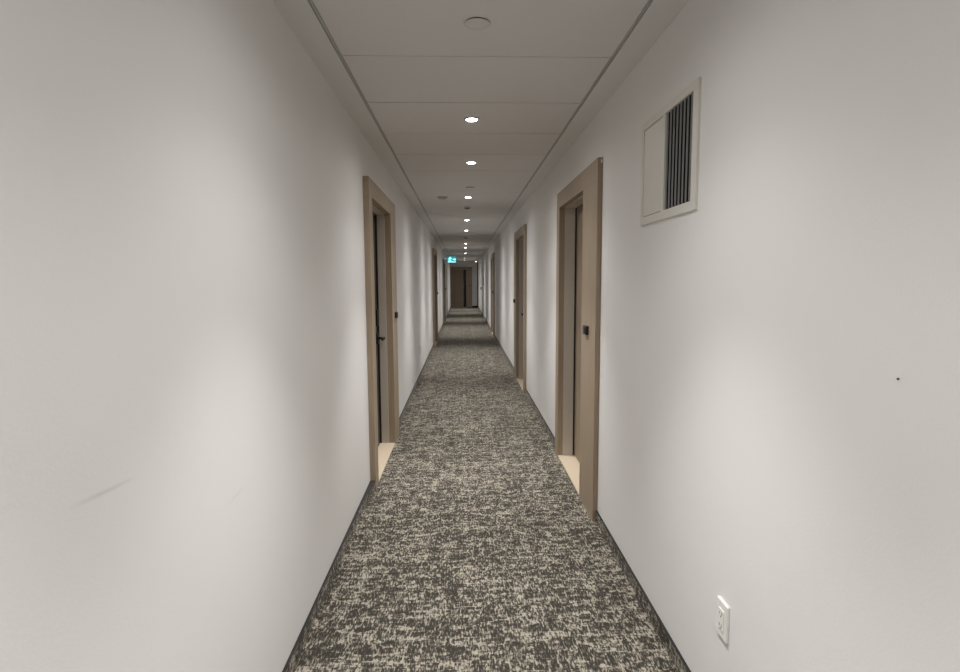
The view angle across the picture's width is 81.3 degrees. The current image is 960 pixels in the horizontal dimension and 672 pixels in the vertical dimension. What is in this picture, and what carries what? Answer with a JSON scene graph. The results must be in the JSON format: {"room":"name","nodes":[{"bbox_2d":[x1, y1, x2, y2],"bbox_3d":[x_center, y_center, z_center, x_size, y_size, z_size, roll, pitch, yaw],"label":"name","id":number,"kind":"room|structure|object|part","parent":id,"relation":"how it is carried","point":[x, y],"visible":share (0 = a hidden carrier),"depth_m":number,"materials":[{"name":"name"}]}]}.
{"room":"hotel corridor","nodes":[
{"label":"hotel corridor","id":0,"kind":"room"},
{"bbox_2d":[0,0,450,671],"bbox_3d":[-1.133,-1.068,13.131,0.160,2.413,32.800,0,6,-2],"label":"wall","id":1,"kind":"structure","parent":0,"point":[185,450],"depth_m":1.28,"materials":[{"name":"white paint"}]},
{"bbox_2d":[282,307,450,671],"bbox_3d":[-1.028,0.099,13.236,0.036,0.069,32.770,0,6,-2],"label":"baseboard","id":2,"kind":"structure","parent":1,"relation":"attached to","point":[293,658],"depth_m":2.74,"materials":[{"name":"rubber"}]},
{"bbox_2d":[363,176,399,488],"bbox_3d":[-0.834,-0.062,4.490,0.218,2.134,1.435,0,6,-2],"label":"door","id":3,"kind":"structure","parent":1,"relation":"in","point":[378,209],"depth_m":4.81,"materials":[{"name":"beige wood"}]},
{"bbox_3d":[-0.880,-0.155,4.795,0.011,0.140,0.052,0,6,-2],"label":"lock plate","id":4,"kind":"part","parent":3,"relation":"part of","materials":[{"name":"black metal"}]},
{"bbox_3d":[-0.849,0.026,4.767,0.069,0.095,0.137,0,6,-2],"label":"lever handle","id":5,"kind":"part","parent":3,"relation":"part of","materials":[{"name":"black metal"}]},
{"bbox_3d":[-0.785,-0.057,5.048,0.040,2.013,0.331,0,6,-2],"label":"panel","id":6,"kind":"part","parent":3,"relation":"part of","materials":[{"name":"beige wood"}]},
{"bbox_2d":[432,248,437,346],"bbox_3d":[-1.087,-0.892,12.773,0.218,2.134,1.450,0,6,-2],"label":"door","id":7,"kind":"structure","parent":1,"relation":"in","point":[434,252],"depth_m":13.07,"materials":[{"name":"beige wood"}]},
{"bbox_3d":[-1.037,-0.887,13.328,0.040,2.013,0.350,0,6,-2],"label":"panel","id":8,"kind":"part","parent":7,"relation":"part of","materials":[{"name":"beige wood"}]},
{"bbox_2d":[443,259,445,323],"bbox_3d":[-1.279,-1.525,19.088,0.218,2.134,1.450,0,6,-2],"label":"door","id":9,"kind":"structure","parent":1,"relation":"in","point":[444,273],"depth_m":18.47,"materials":[{"name":"beige wood"}]},
{"bbox_3d":[-1.220,-1.526,19.090,0.054,2.134,1.450,0,6,-2],"label":"casing","id":10,"kind":"part","parent":9,"relation":"part of","materials":[{"name":"beige wood"}]},
{"bbox_3d":[-1.230,-1.520,19.643,0.040,2.013,0.350,0,6,-2],"label":"panel","id":11,"kind":"part","parent":9,"relation":"part of","materials":[{"name":"beige wood"}]},
{"bbox_2d":[450,261,476,305],"bbox_3d":[-0.829,-2.718,29.545,1.768,2.413,0.160,0,6,-2],"label":"wall","id":12,"kind":"structure","parent":0,"point":[473,264],"depth_m":29.42,"materials":[{"name":"white paint"}]},
{"bbox_2d":[451,267,471,307],"bbox_3d":[-0.982,-2.575,29.525,1.120,2.134,0.208,0,6,-2],"label":"door","id":13,"kind":"structure","parent":12,"relation":"in","point":[461,277],"depth_m":29.53,"materials":[{"name":"beige wood"}]},
{"bbox_3d":[-0.565,-2.512,29.478,0.290,2.013,0.030,0,6,-2],"label":"panel","id":14,"kind":"part","parent":13,"relation":"part of","materials":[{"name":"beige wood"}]},
{"bbox_2d":[477,261,477,305],"bbox_3d":[-0.123,-2.757,29.472,0.039,2.324,0.020,0,6,-2],"label":"trim","id":15,"kind":"structure","parent":12,"relation":"attached to","point":[477,261],"depth_m":29.46,"materials":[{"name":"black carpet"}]},
{"bbox_2d":[271,0,688,261],"bbox_3d":[-0.335,-2.325,13.029,1.768,0.101,33.120,0,6,-2],"label":"ceiling","id":16,"kind":"structure","parent":0,"point":[420,71],"depth_m":2.71,"materials":[{"name":"paint"}]},
{"bbox_2d":[309,0,449,255],"bbox_3d":[-0.926,-2.278,13.016,0.010,0.009,32.800,0,6,-2],"label":"trim","id":17,"kind":"structure","parent":16,"relation":"attached to","point":[310,1],"depth_m":2.73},
{"bbox_2d":[437,196,447,199],"bbox_3d":[-0.437,-1.605,6.514,0.124,0.030,0.124,0,6,-2],"label":"ceiling speaker","id":18,"kind":"object","parent":16,"relation":"attached to","point":[439,197],"visible":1,"depth_m":6.48},
{"bbox_2d":[446,256,456,262],"bbox_3d":[-1.102,-2.912,21.292,0.415,0.230,0.070,0,6,-2],"label":"exit sign","id":19,"kind":"object","parent":16,"relation":"hanging from","point":[452,259],"visible":1,"depth_m":21.27,"materials":[{"name":"teal plastic"}]},
{"bbox_3d":[-1.072,-2.909,21.270,0.331,0.218,0.003,0,6,-2],"label":"panel","id":20,"kind":"part","parent":19,"relation":"part of","materials":[{"name":"teal plastic"}]},
{"bbox_2d":[464,117,478,121],"bbox_3d":[-0.050,-1.300,3.362,0.094,0.012,0.094,0,6,-2],"label":"recessed light","id":21,"kind":"object","parent":16,"relation":"in","point":[469,119],"visible":1,"depth_m":3.34,"materials":[{"name":"grey metal"}]},
{"bbox_2d":[465,17,489,29],"bbox_3d":[-0.011,-1.175,2.102,0.095,0.008,0.095,0,6,-2],"label":"sprinkler cover","id":22,"kind":"object","parent":16,"relation":"attached to","point":[475,23],"visible":1,"depth_m":2.09,"materials":[{"name":"white plastic"}]},
{"bbox_2d":[479,0,651,255],"bbox_3d":[0.256,-2.288,13.051,0.010,0.009,32.800,0,6,-2],"label":"trim","id":23,"kind":"structure","parent":16,"relation":"attached to","point":[649,1],"depth_m":2.73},
{"bbox_2d":[293,307,677,671],"bbox_3d":[-0.324,0.159,13.349,1.728,0.080,32.940,0,6,-2],"label":"floor","id":24,"kind":"structure","parent":0,"point":[474,548],"depth_m":2.94,"materials":[{"name":"carpet"}]},
{"bbox_2d":[478,0,959,671],"bbox_3d":[0.475,-1.081,13.178,0.160,2.413,32.800,0,6,-2],"label":"wall","id":25,"kind":"structure","parent":0,"point":[762,449],"depth_m":1.37,"materials":[{"name":"white paint"}]},
{"bbox_2d":[491,252,494,336],"bbox_3d":[0.399,-1.101,14.778,0.207,2.134,1.390,0,6,-2],"label":"door","id":26,"kind":"structure","parent":25,"relation":"in","point":[493,253],"depth_m":14.22,"materials":[{"name":"beige wood"}]},
{"bbox_3d":[0.349,-0.990,14.275,0.029,2.013,0.370,0,6,-2],"label":"panel","id":27,"kind":"part","parent":26,"relation":"part of","materials":[{"name":"beige wood"}]},
{"bbox_2d":[513,224,526,393],"bbox_3d":[0.614,-0.393,7.712,0.207,2.134,1.420,0,6,-2],"label":"door","id":28,"kind":"structure","parent":25,"relation":"in","point":[520,236],"depth_m":8.05,"materials":[{"name":"beige wood"}]},
{"bbox_3d":[0.532,-0.386,8.260,0.029,2.013,0.325,0,6,-2],"label":"panel","id":29,"kind":"part","parent":28,"relation":"part of","materials":[{"name":"beige wood"}]},
{"bbox_2d":[555,157,602,521],"bbox_3d":[0.729,-0.015,3.940,0.207,2.134,1.384,0,6,-2],"label":"door","id":30,"kind":"structure","parent":25,"relation":"in","point":[579,204],"depth_m":4.00,"materials":[{"name":"beige wood"}]},
{"bbox_3d":[0.679,0.096,3.452,0.029,2.013,0.387,0,6,-2],"label":"panel","id":31,"kind":"part","parent":30,"relation":"part of","materials":[{"name":"beige wood"}]},
{"bbox_2d":[478,307,690,671],"bbox_3d":[0.397,0.085,13.293,0.010,0.069,32.800,0,6,-2],"label":"baseboard","id":32,"kind":"structure","parent":25,"relation":"attached to","point":[671,648],"depth_m":2.57,"materials":[{"name":"rubber"}]},
{"bbox_2d":[640,77,701,225],"bbox_3d":[0.778,-0.672,2.162,0.125,0.431,0.588,0,6,-2],"label":"air vent","id":33,"kind":"object","parent":25,"relation":"in","point":[671,137],"visible":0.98,"depth_m":2.19,"materials":[{"name":"beige metal"}]},
{"bbox_2d":[716,595,729,643],"bbox_3d":[0.745,0.872,1.719,0.012,0.116,0.070,0,6,-2],"label":"wall outlet","id":34,"kind":"object","parent":25,"relation":"attached to","point":[723,610],"visible":1,"depth_m":1.71,"materials":[{"name":"white plastic"}]},
{"bbox_2d":[718,606,723,632],"bbox_3d":[0.741,0.872,1.719,0.003,0.068,0.034,0,6,-2],"label":"receptacle","id":35,"kind":"object","parent":34,"relation":"attached to","point":[720,608],"depth_m":1.72,"materials":[{"name":"white plastic"}]}
]}

